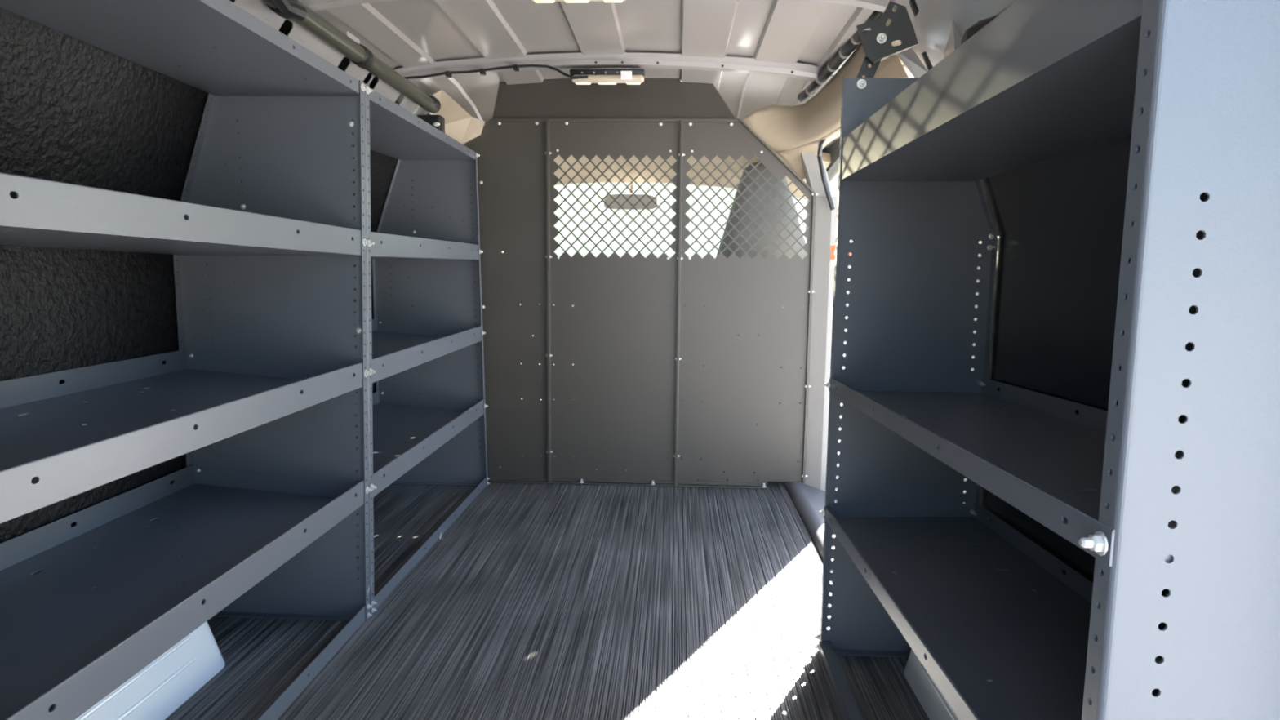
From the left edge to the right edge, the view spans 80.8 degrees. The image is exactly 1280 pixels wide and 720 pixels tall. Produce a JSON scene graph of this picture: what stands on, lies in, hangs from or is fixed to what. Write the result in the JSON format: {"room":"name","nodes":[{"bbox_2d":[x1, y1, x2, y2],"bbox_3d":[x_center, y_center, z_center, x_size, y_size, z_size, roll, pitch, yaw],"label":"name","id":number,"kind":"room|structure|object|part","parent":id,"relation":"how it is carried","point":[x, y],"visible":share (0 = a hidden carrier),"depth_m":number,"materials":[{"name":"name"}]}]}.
{"room":"vehicle interior","nodes":[
{"label":"vehicle interior","id":0,"kind":"room"},
{"bbox_2d":[0,7,398,588],"bbox_3d":[-0.887,0.005,1.234,0.166,1.185,2.662,1,7,3],"label":"wall","id":1,"kind":"structure","parent":0,"point":[73,110],"depth_m":1.25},
{"bbox_2d":[229,0,419,115],"bbox_3d":[-0.766,-0.617,1.349,0.063,0.155,2.150,1,7,3],"label":"trim","id":2,"kind":"structure","parent":1,"relation":"attached to","point":[286,26],"depth_m":1.86,"materials":[{"name":"black plastic"}]},
{"bbox_2d":[233,0,427,115],"bbox_3d":[-0.741,-0.669,1.468,0.113,0.170,1.800,1,7,3],"label":"trim","id":3,"kind":"structure","parent":1,"relation":"attached to","point":[260,9],"depth_m":1.64,"materials":[{"name":"paint"}]},
{"bbox_2d":[262,0,440,113],"bbox_3d":[-0.673,-0.713,1.640,0.062,0.072,1.357,1,7,3],"label":"curtain airbag","id":4,"kind":"object","parent":1,"relation":"attached to","point":[344,42],"visible":0.93,"depth_m":1.74,"materials":[{"name":"black plastic"}]},
{"bbox_2d":[271,0,307,20],"bbox_3d":[-0.650,-0.620,1.142,0.040,0.035,0.553,1,7,3],"label":"harness","id":5,"kind":"object","parent":4,"relation":"attached to","point":[298,11],"visible":1,"depth_m":1.37,"materials":[{"name":"black plastic"}]},
{"bbox_2d":[417,115,444,133],"bbox_3d":[-0.675,-0.721,2.310,0.140,0.057,0.051,1,7,3],"label":"mounting bracket","id":6,"kind":"object","parent":1,"relation":"attached to","point":[437,122],"visible":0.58,"depth_m":2.29,"materials":[{"name":"black metal"}]},
{"bbox_2d":[164,454,928,719],"bbox_3d":[-0.142,0.577,1.462,1.640,0.030,3.050,1,7,3],"label":"floor","id":7,"kind":"structure","parent":0,"point":[539,601],"depth_m":1.56,"materials":[{"name":"rubber"}]},
{"bbox_2d":[75,621,225,719],"bbox_3d":[-0.875,0.526,0.984,0.186,0.170,0.845,1,7,3],"label":"wheel arch","id":8,"kind":"object","parent":7,"relation":"on","point":[161,687],"visible":0.24,"depth_m":1.23,"materials":[{"name":"paint"}]},
{"bbox_2d":[0,0,372,719],"bbox_3d":[-0.751,0.044,1.092,0.401,1.104,0.884,1,7,3],"label":"shelving unit","id":9,"kind":"object","parent":7,"relation":"on","point":[270,532],"visible":1,"depth_m":1.28,"materials":[{"name":"paint"}]},
{"bbox_3d":[-0.705,-0.482,1.027,0.294,0.039,0.880,1,7,3],"label":"shelf","id":10,"kind":"part","parent":9,"relation":"part of","materials":[{"name":"metal"}]},
{"bbox_3d":[-0.757,-0.184,1.065,0.378,0.055,0.880,1,7,3],"label":"shelf","id":11,"kind":"part","parent":9,"relation":"part of","materials":[{"name":"metal"}]},
{"bbox_3d":[-0.762,0.070,1.096,0.372,0.073,0.880,1,7,3],"label":"shelf","id":12,"kind":"part","parent":9,"relation":"part of","materials":[{"name":"metal"}]},
{"bbox_3d":[-0.768,0.309,1.124,0.367,0.074,0.880,1,7,3],"label":"shelf","id":13,"kind":"part","parent":9,"relation":"part of","materials":[{"name":"metal"}]},
{"bbox_3d":[-0.735,0.001,1.521,0.391,1.088,0.022,1,7,3],"label":"panel","id":14,"kind":"part","parent":9,"relation":"part of","materials":[{"name":"paint"}]},
{"bbox_3d":[-0.604,0.578,1.149,0.021,0.033,0.880,1,7,3],"label":"kick rail","id":15,"kind":"part","parent":9,"relation":"part of","materials":[{"name":"metal"}]},
{"bbox_2d":[204,83,489,613],"bbox_3d":[-0.706,-0.068,2.022,0.401,1.105,0.984,1,7,3],"label":"shelving unit","id":16,"kind":"object","parent":7,"relation":"on","point":[424,432],"visible":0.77,"depth_m":2.46,"materials":[{"name":"paint"}]},
{"bbox_3d":[-0.734,-0.002,1.546,0.391,1.088,0.022,1,7,3],"label":"panel","id":17,"kind":"part","parent":16,"relation":"part of","materials":[{"name":"paint"}]},
{"bbox_3d":[-0.723,0.199,2.054,0.367,0.073,0.980,1,7,3],"label":"shelf","id":18,"kind":"part","parent":16,"relation":"part of","materials":[{"name":"metal"}]},
{"bbox_3d":[-0.660,-0.594,1.957,0.294,0.040,0.980,1,7,3],"label":"shelf","id":19,"kind":"part","parent":16,"relation":"part of","materials":[{"name":"metal"}]},
{"bbox_3d":[-0.718,-0.044,2.025,0.372,0.068,0.980,1,7,3],"label":"shelf","id":20,"kind":"part","parent":16,"relation":"part of","materials":[{"name":"metal"}]},
{"bbox_3d":[-0.713,-0.292,1.995,0.378,0.048,0.980,1,7,3],"label":"shelf","id":21,"kind":"part","parent":16,"relation":"part of","materials":[{"name":"metal"}]},
{"bbox_3d":[-0.699,-0.116,2.501,0.371,1.088,0.022,1,7,3],"label":"panel","id":22,"kind":"part","parent":16,"relation":"part of","materials":[{"name":"paint"}]},
{"bbox_3d":[-0.556,0.468,2.078,0.021,0.030,0.980,1,7,3],"label":"kick rail","id":23,"kind":"part","parent":16,"relation":"part of","materials":[{"name":"metal"}]},
{"bbox_2d":[390,78,817,488],"bbox_3d":[-0.152,-0.245,2.514,1.457,1.351,0.039,1,7,3],"label":"wall","id":24,"kind":"structure","parent":7,"relation":"on","point":[611,334],"depth_m":2.52,"materials":[{"name":"metal"}]},
{"bbox_2d":[432,89,484,144],"bbox_3d":[-0.595,-0.785,2.445,0.211,0.180,0.112,-4,8,-35],"label":"trim","id":25,"kind":"structure","parent":24,"relation":"attached to","point":[460,126],"depth_m":2.40,"materials":[{"name":"beige plastic"}]},
{"bbox_3d":[-0.596,-0.186,2.536,0.572,1.214,0.016,1,7,3],"label":"solid panel","id":26,"kind":"part","parent":24,"relation":"part of","materials":[{"name":"paint"}]},
{"bbox_3d":[-0.092,-0.178,2.513,0.434,1.214,0.016,1,7,3],"label":"panel","id":27,"kind":"part","parent":24,"relation":"part of","materials":[{"name":"paint"}]},
{"bbox_3d":[-0.083,-0.845,2.446,0.808,0.142,0.026,1,7,3],"label":"roof panel","id":28,"kind":"part","parent":24,"relation":"part of","materials":[{"name":"paint"}]},
{"bbox_3d":[0.345,-0.173,2.500,0.438,1.211,0.002,1,7,3],"label":"panel","id":29,"kind":"part","parent":24,"relation":"part of","materials":[{"name":"paint"}]},
{"bbox_2d":[800,151,852,491],"bbox_3d":[0.640,-0.122,2.530,0.281,1.220,0.116,2,7,8],"label":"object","id":30,"kind":"structure","parent":24,"relation":"attached to","point":[825,219],"depth_m":2.49,"materials":[{"name":"grey metal"}]},
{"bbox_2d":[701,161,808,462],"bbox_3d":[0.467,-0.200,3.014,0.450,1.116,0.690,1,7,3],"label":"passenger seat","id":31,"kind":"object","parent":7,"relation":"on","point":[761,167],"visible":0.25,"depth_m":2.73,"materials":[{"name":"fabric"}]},
{"bbox_2d":[903,648,991,719],"bbox_3d":[0.541,0.540,0.984,0.147,0.170,0.835,1,7,3],"label":"wheel arch","id":32,"kind":"object","parent":7,"relation":"on","point":[934,704],"visible":0.11,"depth_m":1.27,"materials":[{"name":"paint"}]},
{"bbox_2d":[813,0,1279,719],"bbox_3d":[0.482,0.025,0.941,0.323,1.203,0.926,1,7,3],"label":"shelving unit","id":33,"kind":"object","parent":7,"relation":"on","point":[1190,508],"depth_m":0.69,"materials":[{"name":"paint"}]},
{"bbox_3d":[0.338,0.611,1.015,0.022,0.018,0.915,1,7,3],"label":"kick rail","id":34,"kind":"part","parent":33,"relation":"part of","materials":[{"name":"metal"}]},
{"bbox_3d":[0.407,-0.515,1.337,0.048,0.071,0.019,1,7,3],"label":"arm","id":35,"kind":"part","parent":33,"relation":"part of","materials":[{"name":"paint"}]},
{"bbox_3d":[0.434,-0.553,1.325,0.108,0.149,0.032,1,7,3],"label":"bracket","id":36,"kind":"part","parent":33,"relation":"part of","materials":[{"name":"black metal"}]},
{"bbox_3d":[0.496,0.035,1.391,0.283,1.077,0.022,1,7,3],"label":"panel","id":37,"kind":"part","parent":33,"relation":"part of","materials":[{"name":"paint"}]},
{"bbox_3d":[0.471,0.323,0.974,0.282,0.070,0.915,1,7,3],"label":"shelf","id":38,"kind":"part","parent":33,"relation":"part of","materials":[{"name":"metal"}]},
{"bbox_3d":[0.460,-0.295,0.901,0.240,0.052,0.915,1,7,3],"label":"shelf","id":39,"kind":"part","parent":33,"relation":"part of","materials":[{"name":"metal"}]},
{"bbox_3d":[0.474,0.085,0.946,0.282,0.060,0.915,1,7,3],"label":"shelf","id":40,"kind":"part","parent":33,"relation":"part of","materials":[{"name":"metal"}]},
{"bbox_3d":[0.467,0.110,0.496,0.309,1.140,0.022,1,7,3],"label":"panel","id":41,"kind":"part","parent":33,"relation":"part of","materials":[{"name":"paint"}]},
{"bbox_2d":[314,0,890,199],"bbox_3d":[-0.125,-0.666,1.525,1.524,0.362,3.470,1,7,3],"label":"ceiling","id":42,"kind":"structure","parent":0,"point":[400,33],"depth_m":2.00,"materials":[{"name":"paint"}]},
{"bbox_2d":[298,0,887,12],"bbox_3d":[-0.122,-0.782,1.606,1.275,0.077,0.090,1,7,3],"label":"beam","id":43,"kind":"structure","parent":42,"relation":"attached to","point":[314,5],"depth_m":1.62,"materials":[{"name":"metal"}]},
{"bbox_2d":[531,0,626,3],"bbox_3d":[-0.135,-0.790,1.607,0.220,0.046,0.063,1,7,3],"label":"dome lamp","id":44,"kind":"object","parent":43,"relation":"attached to","point":[535,1],"visible":1,"depth_m":1.62,"materials":[{"name":"plastic"}]},
{"bbox_2d":[393,52,827,84],"bbox_3d":[-0.092,-0.856,2.221,1.275,0.077,0.090,1,7,3],"label":"beam","id":45,"kind":"structure","parent":42,"relation":"attached to","point":[631,60],"depth_m":2.20,"materials":[{"name":"metal"}]},
{"bbox_2d":[403,64,587,79],"bbox_3d":[-0.433,-0.844,2.210,0.566,0.045,0.026,1,7,3],"label":"cable","id":46,"kind":"object","parent":45,"relation":"attached to","point":[516,68],"visible":0.98,"depth_m":2.20,"materials":[{"name":"black plastic"}]},
{"bbox_2d":[569,68,644,84],"bbox_3d":[-0.097,-0.838,2.219,0.220,0.051,0.070,1,7,3],"label":"dome lamp","id":47,"kind":"object","parent":45,"relation":"attached to","point":[628,76],"visible":0.97,"depth_m":2.20,"materials":[{"name":"plastic"}]},
{"bbox_2d":[797,10,883,102],"bbox_3d":[0.526,-0.800,2.012,0.042,0.059,0.727,0,7,-2],"label":"curtain airbag","id":48,"kind":"object","parent":42,"relation":"attached to","point":[850,46],"visible":0.72,"depth_m":2.00,"materials":[{"name":"black plastic"}]},
{"bbox_3d":[-0.029,-0.590,3.523,1.360,0.400,0.685,1,7,3],"label":"window","id":49,"kind":"structure","parent":42,"relation":"attached to","visible":0},
{"bbox_2d":[604,182,657,209],"bbox_3d":[-0.037,-0.693,3.150,0.220,0.130,0.121,1,7,3],"label":"mirror","id":50,"kind":"object","parent":49,"relation":"attached to","point":[608,200],"visible":0.71,"depth_m":3.09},
{"bbox_3d":[-0.035,-0.713,3.162,0.018,0.092,0.092,1,7,3],"label":"stem","id":51,"kind":"part","parent":50,"relation":"part of","materials":[{"name":"beige plastic"}]},
{"bbox_2d":[822,136,839,151],"bbox_3d":[0.683,-0.036,1.778,0.160,1.530,3.000,1,7,3],"label":"wall","id":52,"kind":"structure","parent":0,"point":[836,139],"depth_m":2.65,"materials":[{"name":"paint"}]},
{"bbox_2d":[782,481,836,572],"bbox_3d":[0.601,0.537,2.064,0.252,0.122,1.175,1,7,3],"label":"trim","id":53,"kind":"structure","parent":52,"relation":"attached to","point":[808,500],"depth_m":2.31,"materials":[{"name":"plastic"}]},
{"bbox_2d":[805,137,839,241],"bbox_3d":[0.771,-0.222,3.254,0.165,1.250,1.380,1,7,3],"label":"door","id":54,"kind":"structure","parent":52,"relation":"in","point":[832,170],"depth_m":2.70,"materials":[{"name":"metal"}]},
{"bbox_2d":[742,7,908,151],"bbox_3d":[0.521,-0.731,2.035,0.185,0.192,0.968,-1,7,-12],"label":"trim","id":55,"kind":"structure","parent":52,"relation":"attached to","point":[780,127],"depth_m":2.32,"materials":[{"name":"beige plastic"}]},
{"bbox_2d":[817,138,835,209],"bbox_3d":[0.589,-0.596,2.313,0.066,0.254,0.189,1,7,3],"label":"trim","id":56,"kind":"structure","parent":52,"relation":"attached to","point":[821,142],"depth_m":2.38,"materials":[{"name":"black plastic"}]},
{"bbox_2d":[830,245,850,262],"bbox_3d":[0.652,-0.344,2.444,0.064,0.054,0.002,2,7,9],"label":"warning sticker","id":57,"kind":"object","parent":52,"relation":"attached to","point":[833,247],"visible":0.16,"depth_m":2.45,"materials":[{"name":"orange paper"}]},
{"bbox_2d":[774,63,914,179],"bbox_3d":[0.582,-0.640,2.086,0.193,0.177,0.920,-1,7,-14],"label":"trim","id":58,"kind":"structure","parent":52,"relation":"attached to","point":[793,157],"depth_m":2.47,"materials":[{"name":"beige plastic"}]},
{"bbox_2d":[873,55,908,78],"bbox_3d":[0.566,-0.655,1.691,0.088,0.060,0.043,5,8,33],"label":"trim","id":59,"kind":"structure","parent":52,"relation":"attached to","point":[891,67],"depth_m":1.68,"materials":[{"name":"beige plastic"}]},
{"bbox_2d":[897,48,927,77],"bbox_3d":[0.563,-0.606,1.543,0.023,0.064,0.103,-1,7,-17],"label":"trim","id":60,"kind":"structure","parent":52,"relation":"attached to","point":[911,60],"depth_m":1.54,"materials":[{"name":"paint"}]},
{"bbox_2d":[908,0,919,16],"bbox_3d":[0.513,-0.660,1.409,0.014,0.027,0.020,1,7,3],"label":"trim","id":61,"kind":"structure","parent":52,"relation":"attached to","point":[913,3],"depth_m":1.41,"materials":[{"name":"black plastic"}]},
{"bbox_2d":[921,51,933,71],"bbox_3d":[0.570,-0.588,1.488,0.025,0.043,0.006,1,7,3],"label":"trim","id":62,"kind":"structure","parent":52,"relation":"attached to","point":[926,60],"depth_m":1.49,"materials":[{"name":"black plastic"}]},
{"bbox_2d":[889,0,1017,71],"bbox_3d":[0.550,-0.623,1.328,0.157,0.233,0.662,1,7,3],"label":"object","id":63,"kind":"structure","parent":52,"relation":"attached to","point":[932,24],"depth_m":1.38,"materials":[{"name":"paint"}]},
{"bbox_2d":[943,20,982,493],"bbox_3d":[0.639,0.066,1.461,0.185,1.400,0.107,1,7,3],"label":"trim","id":64,"kind":"structure","parent":52,"relation":"attached to","point":[954,39],"depth_m":1.36,"materials":[{"name":"paint"}]},
{"bbox_2d":[980,134,1207,629],"bbox_3d":[0.578,0.105,0.857,0.120,1.105,1.130,1,7,3],"label":"wall","id":65,"kind":"structure","parent":0,"point":[1058,222],"depth_m":1.13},
{"bbox_2d":[960,14,999,44],"bbox_3d":[0.547,-0.528,1.196,0.004,0.031,0.151,0,7,-5],"label":"trim","id":66,"kind":"structure","parent":65,"relation":"attached to","point":[972,30],"depth_m":1.22,"materials":[{"name":"black plastic"}]},
{"bbox_3d":[-0.034,0.353,3.512,1.660,0.050,1.080,1,7,3],"label":"floor","id":67,"kind":"structure","parent":0,"visible":0},
{"bbox_2d":[520,302,704,402],"bbox_3d":[-0.022,-0.037,3.742,1.510,0.750,0.530,1,7,3],"label":"dashboard","id":68,"kind":"object","parent":67,"relation":"on","point":[540,303],"visible":0.02,"depth_m":3.49,"materials":[{"name":"plastic"}]},
{"bbox_3d":[0.462,0.117,10.074,120.000,0.050,140.000,1,7,3],"label":"ground","id":69,"kind":"structure","parent":0,"visible":0},
{"bbox_2d":[553,172,838,258],"bbox_3d":[-0.496,-6.616,30.490,56.600,8.450,6.600,1,7,3],"label":"wall","id":70,"kind":"structure","parent":69,"relation":"on","point":[833,184],"depth_m":27.62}
]}

